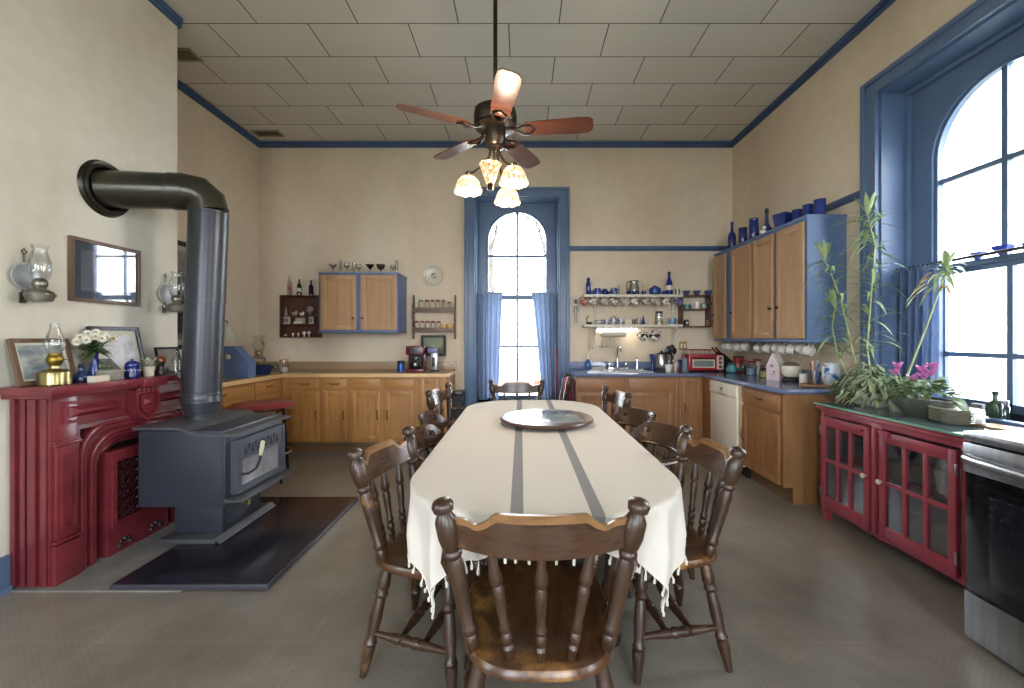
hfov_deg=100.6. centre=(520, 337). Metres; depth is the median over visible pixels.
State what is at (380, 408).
base cabinet
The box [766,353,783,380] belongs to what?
house ornament
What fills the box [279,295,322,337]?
shelf
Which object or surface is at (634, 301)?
mug
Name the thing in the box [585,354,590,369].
soap bottle
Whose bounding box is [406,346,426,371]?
coffee maker
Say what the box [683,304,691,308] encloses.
boat
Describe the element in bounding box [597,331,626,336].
paper towel roll
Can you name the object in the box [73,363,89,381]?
glass decanter
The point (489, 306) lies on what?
curtain
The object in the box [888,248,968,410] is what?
dracaena plant
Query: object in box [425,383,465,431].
dining chair
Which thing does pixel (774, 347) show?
cup
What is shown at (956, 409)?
plate
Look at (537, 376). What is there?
car
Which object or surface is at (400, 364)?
canister
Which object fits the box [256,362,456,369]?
backsplash
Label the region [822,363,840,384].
pitcher
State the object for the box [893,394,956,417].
bowl
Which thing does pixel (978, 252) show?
glass ornament
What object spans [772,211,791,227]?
vase
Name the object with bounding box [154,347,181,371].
framed picture
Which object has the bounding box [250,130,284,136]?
ceiling vent
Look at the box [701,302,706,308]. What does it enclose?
sugar bowl
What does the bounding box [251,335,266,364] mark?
oil lamp
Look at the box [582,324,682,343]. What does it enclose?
wall shelf
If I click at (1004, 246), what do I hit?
glass ornament
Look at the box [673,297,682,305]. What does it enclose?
mug
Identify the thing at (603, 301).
mug
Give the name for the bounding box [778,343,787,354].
cup
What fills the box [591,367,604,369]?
soap dish
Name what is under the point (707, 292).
bowl
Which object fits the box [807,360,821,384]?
jar
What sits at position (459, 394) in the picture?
waste bin
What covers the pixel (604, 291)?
teapot
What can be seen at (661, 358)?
kettle
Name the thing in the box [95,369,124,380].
box
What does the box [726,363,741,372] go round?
teapot
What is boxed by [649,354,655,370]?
vase
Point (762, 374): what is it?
glass jar
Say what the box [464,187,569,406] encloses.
window
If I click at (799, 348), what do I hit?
cup
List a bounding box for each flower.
[889,368,900,374]
[892,361,902,368]
[906,373,918,379]
[915,364,927,371]
[918,371,929,377]
[924,368,936,375]
[927,361,940,368]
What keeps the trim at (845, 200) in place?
attached to the wall at (319, 207)
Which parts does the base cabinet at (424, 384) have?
door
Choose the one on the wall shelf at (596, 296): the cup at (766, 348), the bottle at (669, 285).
the bottle at (669, 285)
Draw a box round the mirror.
[68,235,140,305]
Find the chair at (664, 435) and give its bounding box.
[627,421,694,597]
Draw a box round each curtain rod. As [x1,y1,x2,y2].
[477,293,554,293]
[896,246,1023,271]
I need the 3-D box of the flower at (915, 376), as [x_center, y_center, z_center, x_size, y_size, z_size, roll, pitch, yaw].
[2.366,0.235,2.563,0.061,0.048,0.062,0,0,0]
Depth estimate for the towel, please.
4.90 m
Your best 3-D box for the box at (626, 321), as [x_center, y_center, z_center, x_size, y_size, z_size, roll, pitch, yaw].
[1.327,-0.202,5.269,0.090,0.070,0.062,0,0,0]
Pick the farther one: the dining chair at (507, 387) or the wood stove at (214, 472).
the dining chair at (507, 387)
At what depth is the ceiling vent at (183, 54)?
3.71 m
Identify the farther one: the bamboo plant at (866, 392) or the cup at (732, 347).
the cup at (732, 347)
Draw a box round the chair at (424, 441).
[407,424,487,589]
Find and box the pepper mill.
[155,354,167,374]
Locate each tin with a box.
[671,361,678,370]
[732,356,743,371]
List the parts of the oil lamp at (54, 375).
burner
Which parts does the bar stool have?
seat, leg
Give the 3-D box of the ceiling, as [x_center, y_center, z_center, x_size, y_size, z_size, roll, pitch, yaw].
[-0.319,-2.545,1.240,6.634,0.150,8.920,0,0,0]
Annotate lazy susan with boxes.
[500,409,592,429]
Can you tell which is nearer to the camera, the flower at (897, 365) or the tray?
the flower at (897, 365)
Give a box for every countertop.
[222,362,456,386]
[569,362,855,393]
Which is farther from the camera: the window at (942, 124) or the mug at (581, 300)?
the mug at (581, 300)
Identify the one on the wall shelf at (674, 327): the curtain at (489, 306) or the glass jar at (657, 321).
the glass jar at (657, 321)
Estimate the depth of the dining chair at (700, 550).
1.71 m
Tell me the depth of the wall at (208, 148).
4.90 m
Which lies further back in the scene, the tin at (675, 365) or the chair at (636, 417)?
the tin at (675, 365)
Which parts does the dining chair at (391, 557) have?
post, leg, crest rail, post, leg, seat, leg, leg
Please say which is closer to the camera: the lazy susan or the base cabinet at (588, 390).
the lazy susan
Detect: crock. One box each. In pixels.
[664,345,676,363]
[684,320,688,325]
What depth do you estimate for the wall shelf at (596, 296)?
5.18 m
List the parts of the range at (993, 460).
handle, storage drawer, oven door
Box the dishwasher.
[710,380,748,477]
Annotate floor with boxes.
[0,452,1023,687]
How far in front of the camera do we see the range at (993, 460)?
1.71 m
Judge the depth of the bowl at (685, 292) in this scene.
5.27 m
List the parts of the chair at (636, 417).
crest rail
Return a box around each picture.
[5,338,75,386]
[85,326,144,374]
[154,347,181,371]
[177,240,185,348]
[421,335,445,355]
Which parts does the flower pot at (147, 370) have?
pot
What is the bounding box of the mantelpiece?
[0,371,183,586]
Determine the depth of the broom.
5.26 m
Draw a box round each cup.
[594,319,601,323]
[604,319,610,323]
[664,364,671,371]
[721,341,727,350]
[725,341,732,350]
[730,342,737,351]
[735,342,742,351]
[741,341,750,351]
[753,342,762,352]
[762,342,771,352]
[771,343,780,352]
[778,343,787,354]
[786,342,795,354]
[795,343,804,354]
[802,343,815,356]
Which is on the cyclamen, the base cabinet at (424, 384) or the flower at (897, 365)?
the flower at (897, 365)
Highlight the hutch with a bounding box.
[814,402,1007,585]
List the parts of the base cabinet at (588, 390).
door, drawer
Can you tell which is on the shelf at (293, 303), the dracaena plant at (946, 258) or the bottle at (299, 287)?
the bottle at (299, 287)
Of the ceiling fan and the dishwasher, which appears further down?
the dishwasher
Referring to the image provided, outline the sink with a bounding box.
[582,369,653,372]
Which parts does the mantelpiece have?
panel, frieze panel, arch moulding, arch moulding, arch moulding, arch moulding, arch moulding, frieze panel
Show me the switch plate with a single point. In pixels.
(682, 345)
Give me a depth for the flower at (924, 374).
2.48 m
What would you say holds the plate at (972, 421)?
on the plate at (955, 423)
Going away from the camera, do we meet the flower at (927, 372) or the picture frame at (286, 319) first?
the flower at (927, 372)
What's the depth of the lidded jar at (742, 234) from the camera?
4.69 m
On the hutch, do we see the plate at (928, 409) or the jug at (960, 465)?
the jug at (960, 465)
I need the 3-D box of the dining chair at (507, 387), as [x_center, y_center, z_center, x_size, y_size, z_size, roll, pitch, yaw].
[-0.046,0.875,4.215,0.624,0.877,0.623,0,0,0]
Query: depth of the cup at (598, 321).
5.25 m
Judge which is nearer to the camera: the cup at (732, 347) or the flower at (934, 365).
the flower at (934, 365)
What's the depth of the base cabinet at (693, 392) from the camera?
4.80 m
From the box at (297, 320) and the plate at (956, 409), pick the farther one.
the box at (297, 320)
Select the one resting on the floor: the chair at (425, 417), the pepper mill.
the chair at (425, 417)
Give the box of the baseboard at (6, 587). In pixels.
[0,555,12,596]
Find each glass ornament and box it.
[968,251,983,259]
[990,244,1012,255]
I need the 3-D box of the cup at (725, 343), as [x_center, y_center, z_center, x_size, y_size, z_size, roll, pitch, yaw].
[2.459,0.093,5.100,0.083,0.121,0.080,0,0,-20]
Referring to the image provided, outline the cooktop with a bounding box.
[963,430,1023,452]
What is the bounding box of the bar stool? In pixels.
[230,399,293,483]
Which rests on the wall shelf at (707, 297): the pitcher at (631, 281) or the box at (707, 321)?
the box at (707, 321)
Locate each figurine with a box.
[306,306,313,315]
[760,226,766,233]
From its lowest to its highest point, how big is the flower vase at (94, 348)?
0.306 m
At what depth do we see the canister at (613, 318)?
5.24 m
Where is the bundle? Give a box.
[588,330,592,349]
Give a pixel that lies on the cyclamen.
(916, 406)
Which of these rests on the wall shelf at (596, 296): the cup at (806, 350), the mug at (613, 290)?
the mug at (613, 290)
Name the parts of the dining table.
leg, leg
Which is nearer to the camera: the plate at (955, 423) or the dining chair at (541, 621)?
the dining chair at (541, 621)
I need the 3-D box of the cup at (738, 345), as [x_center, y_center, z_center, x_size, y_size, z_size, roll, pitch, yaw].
[2.458,0.092,4.779,0.083,0.121,0.079,0,0,-23]
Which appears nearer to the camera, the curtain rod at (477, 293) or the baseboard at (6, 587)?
the baseboard at (6, 587)
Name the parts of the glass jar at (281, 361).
lid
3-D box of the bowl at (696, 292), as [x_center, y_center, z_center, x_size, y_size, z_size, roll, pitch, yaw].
[2.195,-0.560,5.300,0.090,0.062,0.089,0,0,0]
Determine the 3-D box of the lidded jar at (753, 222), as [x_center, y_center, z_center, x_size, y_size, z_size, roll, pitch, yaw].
[2.470,-1.141,4.509,0.095,0.251,0.094,0,0,0]
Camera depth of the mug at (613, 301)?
5.20 m
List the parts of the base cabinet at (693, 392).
door, return panel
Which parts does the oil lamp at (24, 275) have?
burner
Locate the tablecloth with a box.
[406,400,687,618]
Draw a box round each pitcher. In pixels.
[626,280,639,293]
[692,302,699,308]
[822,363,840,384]
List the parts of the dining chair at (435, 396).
post, crest rail, arm, post, arm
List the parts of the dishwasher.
door, control panel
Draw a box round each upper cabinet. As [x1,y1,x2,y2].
[318,272,406,332]
[711,214,846,344]
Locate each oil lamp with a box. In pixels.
[10,244,56,302]
[36,324,72,385]
[158,271,183,312]
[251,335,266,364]
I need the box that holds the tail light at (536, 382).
[533,380,539,384]
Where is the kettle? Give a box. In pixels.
[654,351,672,370]
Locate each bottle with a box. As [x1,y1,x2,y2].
[171,351,180,372]
[287,273,290,294]
[297,278,301,294]
[309,279,312,294]
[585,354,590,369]
[586,277,590,293]
[665,271,672,293]
[682,349,688,370]
[728,222,735,247]
[762,208,771,230]
[988,391,1002,417]
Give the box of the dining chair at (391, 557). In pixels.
[346,426,485,687]
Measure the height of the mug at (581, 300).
0.125 m
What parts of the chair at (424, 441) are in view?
leg, crest rail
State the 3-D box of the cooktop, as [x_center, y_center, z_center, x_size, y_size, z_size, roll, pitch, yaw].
[2.236,0.416,1.458,0.657,0.044,0.760,0,0,0]
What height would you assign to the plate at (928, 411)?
0.019 m
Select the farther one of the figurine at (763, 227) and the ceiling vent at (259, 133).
the ceiling vent at (259, 133)
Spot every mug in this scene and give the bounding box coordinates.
[578,296,587,305]
[589,297,598,305]
[593,288,600,293]
[599,297,608,305]
[609,297,618,305]
[611,288,618,293]
[620,297,629,305]
[630,297,639,305]
[636,329,648,341]
[641,297,650,305]
[649,329,660,341]
[651,297,660,305]
[661,297,670,305]
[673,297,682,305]
[799,373,806,382]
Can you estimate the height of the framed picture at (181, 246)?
1.050 m
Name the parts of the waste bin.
lid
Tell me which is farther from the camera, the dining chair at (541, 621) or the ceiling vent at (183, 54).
the ceiling vent at (183, 54)
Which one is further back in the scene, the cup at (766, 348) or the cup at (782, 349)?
the cup at (766, 348)
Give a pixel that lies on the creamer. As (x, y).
(620, 320)
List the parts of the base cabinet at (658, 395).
drawer, door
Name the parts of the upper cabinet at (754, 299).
door, door, door, hook rail, door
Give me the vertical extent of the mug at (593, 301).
0.125 m
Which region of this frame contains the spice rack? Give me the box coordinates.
[412,295,455,338]
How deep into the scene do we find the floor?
1.93 m
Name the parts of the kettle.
handle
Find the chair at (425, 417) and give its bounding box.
[417,410,454,452]
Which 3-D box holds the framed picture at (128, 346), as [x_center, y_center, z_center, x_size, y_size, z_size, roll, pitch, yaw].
[-2.579,0.088,2.725,0.088,0.323,0.335,0,0,0]
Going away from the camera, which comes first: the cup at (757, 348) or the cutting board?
the cutting board
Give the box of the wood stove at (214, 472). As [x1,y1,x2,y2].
[132,409,297,543]
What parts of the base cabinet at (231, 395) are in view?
door, drawer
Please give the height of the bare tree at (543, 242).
9.932 m
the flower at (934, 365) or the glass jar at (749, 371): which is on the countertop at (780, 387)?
the glass jar at (749, 371)
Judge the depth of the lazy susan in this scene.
2.71 m
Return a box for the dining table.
[467,553,620,646]
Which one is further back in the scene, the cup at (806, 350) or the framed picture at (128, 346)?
the cup at (806, 350)
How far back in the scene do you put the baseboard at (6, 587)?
2.18 m
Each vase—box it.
[71,329,131,375]
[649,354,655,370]
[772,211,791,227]
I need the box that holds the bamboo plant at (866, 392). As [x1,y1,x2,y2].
[789,190,922,409]
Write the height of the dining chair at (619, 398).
0.877 m
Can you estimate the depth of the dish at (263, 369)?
4.63 m
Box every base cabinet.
[220,383,250,408]
[251,378,281,414]
[282,377,323,451]
[321,377,351,451]
[349,377,416,451]
[417,374,454,451]
[570,374,624,417]
[625,377,677,451]
[678,377,712,442]
[740,386,851,504]
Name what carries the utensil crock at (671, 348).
on the countertop at (780, 387)
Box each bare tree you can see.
[489,214,510,291]
[514,213,545,291]
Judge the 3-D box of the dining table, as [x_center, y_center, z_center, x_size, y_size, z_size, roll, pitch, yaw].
[0.095,0.938,2.610,1.070,0.744,2.520,0,0,0]
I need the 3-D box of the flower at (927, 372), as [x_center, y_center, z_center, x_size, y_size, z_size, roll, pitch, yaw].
[2.378,0.195,2.463,0.055,0.048,0.060,0,0,-39]
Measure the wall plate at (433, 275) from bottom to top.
0.260 m
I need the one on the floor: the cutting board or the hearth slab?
the hearth slab
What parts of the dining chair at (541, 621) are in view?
arm, post, leg, leg, seat, crest rail, leg, post, arm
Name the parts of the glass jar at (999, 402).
lid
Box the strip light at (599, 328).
[597,327,637,330]
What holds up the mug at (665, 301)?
hanging from the wall shelf at (596, 296)
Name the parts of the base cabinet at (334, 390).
drawer, door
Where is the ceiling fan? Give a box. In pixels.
[396,0,593,207]
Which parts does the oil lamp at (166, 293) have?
burner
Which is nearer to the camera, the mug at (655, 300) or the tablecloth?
the tablecloth
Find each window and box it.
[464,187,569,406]
[860,0,1023,427]
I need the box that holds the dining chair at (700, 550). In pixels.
[601,425,746,685]
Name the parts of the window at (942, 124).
frame, sash, pane, sash, pane, sill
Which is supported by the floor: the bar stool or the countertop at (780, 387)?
the bar stool
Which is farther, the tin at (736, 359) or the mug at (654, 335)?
the mug at (654, 335)
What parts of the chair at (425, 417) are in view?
crest rail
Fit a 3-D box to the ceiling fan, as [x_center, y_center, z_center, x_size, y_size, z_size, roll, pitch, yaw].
[-0.143,-1.694,2.810,1.224,1.551,1.234,0,0,0]
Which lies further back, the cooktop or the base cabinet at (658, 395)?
the base cabinet at (658, 395)
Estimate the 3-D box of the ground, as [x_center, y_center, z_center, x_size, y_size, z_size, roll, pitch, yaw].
[0.000,1.860,0.000,80.000,0.240,80.000,0,0,0]
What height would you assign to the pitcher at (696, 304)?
0.085 m
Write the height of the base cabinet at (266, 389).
0.868 m
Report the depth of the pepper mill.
2.90 m
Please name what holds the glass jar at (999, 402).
on the window at (942, 124)
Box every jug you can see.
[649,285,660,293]
[669,318,677,323]
[960,465,960,501]
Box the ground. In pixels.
[499,358,1023,399]
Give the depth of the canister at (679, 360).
5.17 m
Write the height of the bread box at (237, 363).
0.318 m
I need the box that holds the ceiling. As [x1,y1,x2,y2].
[164,0,880,140]
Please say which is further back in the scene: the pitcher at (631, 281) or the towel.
the pitcher at (631, 281)
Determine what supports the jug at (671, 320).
on the wall shelf at (674, 327)
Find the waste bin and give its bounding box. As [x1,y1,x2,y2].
[453,389,464,418]
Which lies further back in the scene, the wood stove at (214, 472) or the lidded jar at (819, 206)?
the lidded jar at (819, 206)
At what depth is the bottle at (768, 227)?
4.31 m
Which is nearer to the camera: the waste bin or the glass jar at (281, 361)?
the glass jar at (281, 361)
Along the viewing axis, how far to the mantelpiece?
2.34 m
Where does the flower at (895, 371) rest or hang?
on the cyclamen
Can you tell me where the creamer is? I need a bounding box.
[618,318,623,323]
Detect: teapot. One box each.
[601,288,610,293]
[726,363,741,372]
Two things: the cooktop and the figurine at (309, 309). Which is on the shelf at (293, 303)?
the figurine at (309, 309)
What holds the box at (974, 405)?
on the window at (942, 124)
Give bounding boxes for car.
[533,365,539,394]
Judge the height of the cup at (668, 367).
0.085 m
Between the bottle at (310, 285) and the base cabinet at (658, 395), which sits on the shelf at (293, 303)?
the bottle at (310, 285)
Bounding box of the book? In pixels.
[87,375,109,382]
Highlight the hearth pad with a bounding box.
[110,496,358,588]
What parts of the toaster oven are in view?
door, trim, glass, control panel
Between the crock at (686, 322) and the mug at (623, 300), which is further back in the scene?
the crock at (686, 322)
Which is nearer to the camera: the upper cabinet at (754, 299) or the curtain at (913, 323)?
the curtain at (913, 323)
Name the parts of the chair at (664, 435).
leg, crest rail, leg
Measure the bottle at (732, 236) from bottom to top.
0.340 m
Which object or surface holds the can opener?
on the countertop at (296, 369)
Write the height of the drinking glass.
0.120 m
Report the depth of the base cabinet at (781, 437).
3.34 m
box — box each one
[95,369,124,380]
[223,346,255,377]
[294,318,304,323]
[624,319,631,323]
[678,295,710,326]
[706,320,712,325]
[971,403,984,409]
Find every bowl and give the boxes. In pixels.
[683,290,689,294]
[693,290,700,294]
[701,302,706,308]
[705,290,711,294]
[781,365,801,376]
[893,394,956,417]
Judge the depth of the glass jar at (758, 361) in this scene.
4.58 m
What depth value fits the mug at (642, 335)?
5.17 m
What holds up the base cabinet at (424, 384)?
on the floor
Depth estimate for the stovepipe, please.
2.83 m
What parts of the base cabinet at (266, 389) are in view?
drawer, door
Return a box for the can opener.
[428,348,438,371]
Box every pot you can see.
[138,357,159,375]
[781,360,801,382]
[888,398,900,410]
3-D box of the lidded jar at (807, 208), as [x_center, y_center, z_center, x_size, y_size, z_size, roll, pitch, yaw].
[2.485,-1.083,3.676,0.089,0.136,0.088,0,0,0]
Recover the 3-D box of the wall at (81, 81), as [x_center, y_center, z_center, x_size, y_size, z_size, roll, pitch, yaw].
[-2.988,-0.580,2.220,0.656,3.780,2.140,0,0,0]
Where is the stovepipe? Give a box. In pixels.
[77,159,229,419]
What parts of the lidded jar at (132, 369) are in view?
lid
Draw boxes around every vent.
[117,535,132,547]
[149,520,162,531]
[177,48,203,61]
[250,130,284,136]
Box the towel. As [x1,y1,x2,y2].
[563,377,572,400]
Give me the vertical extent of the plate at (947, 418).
0.019 m
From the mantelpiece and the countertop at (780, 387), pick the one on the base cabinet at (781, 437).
the countertop at (780, 387)
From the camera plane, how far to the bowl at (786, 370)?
3.80 m
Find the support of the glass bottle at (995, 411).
on the window at (942, 124)
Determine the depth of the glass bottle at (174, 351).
3.03 m
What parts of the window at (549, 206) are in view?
sill, sash, sash, frame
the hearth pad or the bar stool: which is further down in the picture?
the hearth pad
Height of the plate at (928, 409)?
0.019 m
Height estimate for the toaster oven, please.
0.260 m
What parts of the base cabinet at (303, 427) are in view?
drawer, door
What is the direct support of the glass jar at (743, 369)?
on the countertop at (780, 387)
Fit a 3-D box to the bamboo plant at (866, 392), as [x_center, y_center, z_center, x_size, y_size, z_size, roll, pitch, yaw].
[2.400,-0.236,3.033,0.527,1.560,0.815,0,0,-28]
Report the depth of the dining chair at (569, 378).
4.76 m
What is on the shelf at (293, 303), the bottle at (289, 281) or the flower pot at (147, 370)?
the bottle at (289, 281)
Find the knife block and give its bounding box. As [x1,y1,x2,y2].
[711,347,732,370]
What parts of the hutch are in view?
leg, glass, door, knob, cornice, glass, glass, door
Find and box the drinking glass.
[376,264,384,271]
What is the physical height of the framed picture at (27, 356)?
0.248 m
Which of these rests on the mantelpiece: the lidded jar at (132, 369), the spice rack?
the lidded jar at (132, 369)
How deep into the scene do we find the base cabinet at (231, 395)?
4.00 m
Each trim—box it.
[148,0,895,147]
[570,190,859,250]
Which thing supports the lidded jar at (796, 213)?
on the upper cabinet at (754, 299)
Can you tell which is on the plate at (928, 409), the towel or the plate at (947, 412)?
the plate at (947, 412)
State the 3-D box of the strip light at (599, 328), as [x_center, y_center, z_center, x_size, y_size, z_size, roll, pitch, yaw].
[1.184,-0.109,5.240,0.500,0.050,0.060,0,0,0]
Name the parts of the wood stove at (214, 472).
plate, handle, frame, door, glass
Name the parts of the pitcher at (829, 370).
handle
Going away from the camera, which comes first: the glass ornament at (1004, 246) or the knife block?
the glass ornament at (1004, 246)
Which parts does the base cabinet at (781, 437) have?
door, drawer, panel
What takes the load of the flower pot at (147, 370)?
on the mantelpiece
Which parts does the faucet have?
spout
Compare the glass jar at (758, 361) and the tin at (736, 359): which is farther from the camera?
the tin at (736, 359)
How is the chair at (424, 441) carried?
on the floor
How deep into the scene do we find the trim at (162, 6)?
5.10 m
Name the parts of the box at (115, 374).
lid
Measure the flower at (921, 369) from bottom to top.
0.049 m
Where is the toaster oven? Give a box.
[682,349,723,371]
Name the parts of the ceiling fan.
blade, blade, lamp shade, lamp arm, lamp shade, lamp arm, rod, lamp arm, blade, lamp shade, lamp arm, lamp shade, blade, blade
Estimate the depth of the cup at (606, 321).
5.24 m
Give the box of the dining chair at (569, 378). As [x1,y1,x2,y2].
[559,373,572,400]
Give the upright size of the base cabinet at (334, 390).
0.868 m
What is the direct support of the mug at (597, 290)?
on the wall shelf at (596, 296)
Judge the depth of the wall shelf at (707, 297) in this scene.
5.26 m
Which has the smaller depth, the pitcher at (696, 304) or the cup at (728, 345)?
the cup at (728, 345)
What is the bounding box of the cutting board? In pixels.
[973,423,1023,429]
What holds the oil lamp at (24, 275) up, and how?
attached to the wall at (81, 81)
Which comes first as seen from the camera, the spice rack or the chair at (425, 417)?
the chair at (425, 417)
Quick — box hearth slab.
[10,521,184,591]
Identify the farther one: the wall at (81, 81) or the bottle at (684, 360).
the bottle at (684, 360)
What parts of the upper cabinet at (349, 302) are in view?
door, door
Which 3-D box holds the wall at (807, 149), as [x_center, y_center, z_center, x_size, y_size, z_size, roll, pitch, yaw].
[2.838,-0.580,1.240,0.320,3.780,8.280,0,0,0]
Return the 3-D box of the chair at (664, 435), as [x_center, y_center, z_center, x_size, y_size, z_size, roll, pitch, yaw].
[0.676,0.923,2.487,0.562,0.780,0.640,0,0,-22]
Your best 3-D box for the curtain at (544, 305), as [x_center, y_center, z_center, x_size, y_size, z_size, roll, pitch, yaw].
[0.305,0.095,5.500,0.340,1.393,0.062,0,0,0]
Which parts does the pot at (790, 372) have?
lid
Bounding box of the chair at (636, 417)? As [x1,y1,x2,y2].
[611,407,655,448]
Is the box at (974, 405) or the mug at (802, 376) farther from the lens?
the mug at (802, 376)
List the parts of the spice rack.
panel, rail, rail, panel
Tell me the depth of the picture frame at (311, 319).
5.31 m
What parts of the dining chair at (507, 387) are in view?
post, crest rail, post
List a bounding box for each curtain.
[477,292,502,398]
[531,292,556,398]
[896,261,940,396]
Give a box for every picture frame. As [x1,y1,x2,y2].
[283,317,289,323]
[309,317,313,323]
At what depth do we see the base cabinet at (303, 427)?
4.79 m
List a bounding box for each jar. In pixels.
[124,359,140,377]
[279,359,288,371]
[655,311,662,323]
[738,227,746,243]
[739,359,746,372]
[746,361,756,375]
[749,218,758,238]
[753,359,761,374]
[759,365,765,377]
[792,209,801,219]
[802,203,812,215]
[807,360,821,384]
[813,198,825,213]
[997,400,1010,418]
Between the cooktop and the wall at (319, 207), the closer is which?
the cooktop
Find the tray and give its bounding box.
[799,383,831,387]
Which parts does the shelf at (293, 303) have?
panel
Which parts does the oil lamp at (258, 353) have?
burner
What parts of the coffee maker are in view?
control panel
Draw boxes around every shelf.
[0,371,180,399]
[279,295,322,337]
[582,294,682,321]
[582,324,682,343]
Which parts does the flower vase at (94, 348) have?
flower, flower, flower, flower, flower, flower, flower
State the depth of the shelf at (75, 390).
2.35 m
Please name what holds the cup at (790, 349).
hanging from the upper cabinet at (754, 299)
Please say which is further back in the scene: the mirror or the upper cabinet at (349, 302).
the upper cabinet at (349, 302)
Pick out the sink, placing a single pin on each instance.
(585, 370)
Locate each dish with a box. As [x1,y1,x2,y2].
[256,364,273,374]
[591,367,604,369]
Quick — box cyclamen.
[885,361,969,417]
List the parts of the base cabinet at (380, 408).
drawer, door, drawer, door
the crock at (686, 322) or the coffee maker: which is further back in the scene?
the crock at (686, 322)
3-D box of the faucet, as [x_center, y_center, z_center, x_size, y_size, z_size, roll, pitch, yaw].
[1.190,0.234,5.223,0.244,0.297,0.232,0,0,43]
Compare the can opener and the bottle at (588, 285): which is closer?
the can opener
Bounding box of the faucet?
[605,345,630,368]
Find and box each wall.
[0,0,176,556]
[177,89,258,361]
[259,148,732,401]
[733,0,1023,421]
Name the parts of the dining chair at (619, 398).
post, crest rail, post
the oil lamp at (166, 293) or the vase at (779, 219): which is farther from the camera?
the vase at (779, 219)
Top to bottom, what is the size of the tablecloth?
0.438 m
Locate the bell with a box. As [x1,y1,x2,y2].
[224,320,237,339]
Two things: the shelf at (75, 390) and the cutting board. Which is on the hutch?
the cutting board
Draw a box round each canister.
[397,360,404,371]
[611,316,615,323]
[678,359,681,370]
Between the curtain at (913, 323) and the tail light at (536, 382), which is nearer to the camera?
the curtain at (913, 323)
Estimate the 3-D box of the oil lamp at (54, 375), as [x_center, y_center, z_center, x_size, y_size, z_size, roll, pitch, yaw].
[-2.490,0.087,2.270,0.134,0.325,0.134,0,0,0]
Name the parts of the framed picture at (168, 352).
glass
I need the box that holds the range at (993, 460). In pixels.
[961,430,1023,673]
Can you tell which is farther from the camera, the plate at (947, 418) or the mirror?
the mirror
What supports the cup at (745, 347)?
hanging from the upper cabinet at (754, 299)
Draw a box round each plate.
[423,265,443,285]
[679,342,686,349]
[928,405,984,412]
[928,409,984,416]
[928,411,984,418]
[928,413,984,420]
[928,415,984,422]
[929,407,985,414]
[929,417,985,424]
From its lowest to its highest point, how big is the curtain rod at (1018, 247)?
0.032 m
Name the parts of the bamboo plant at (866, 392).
pot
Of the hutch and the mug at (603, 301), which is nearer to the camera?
the hutch
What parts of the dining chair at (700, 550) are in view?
leg, leg, seat, leg, post, crest rail, leg, post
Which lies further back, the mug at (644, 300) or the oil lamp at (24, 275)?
the mug at (644, 300)
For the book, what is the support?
on the mantelpiece
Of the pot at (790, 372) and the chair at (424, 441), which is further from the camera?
the pot at (790, 372)
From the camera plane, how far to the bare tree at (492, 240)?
11.89 m
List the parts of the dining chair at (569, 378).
post, post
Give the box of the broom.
[555,347,556,399]
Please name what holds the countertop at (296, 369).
on the base cabinet at (231, 395)

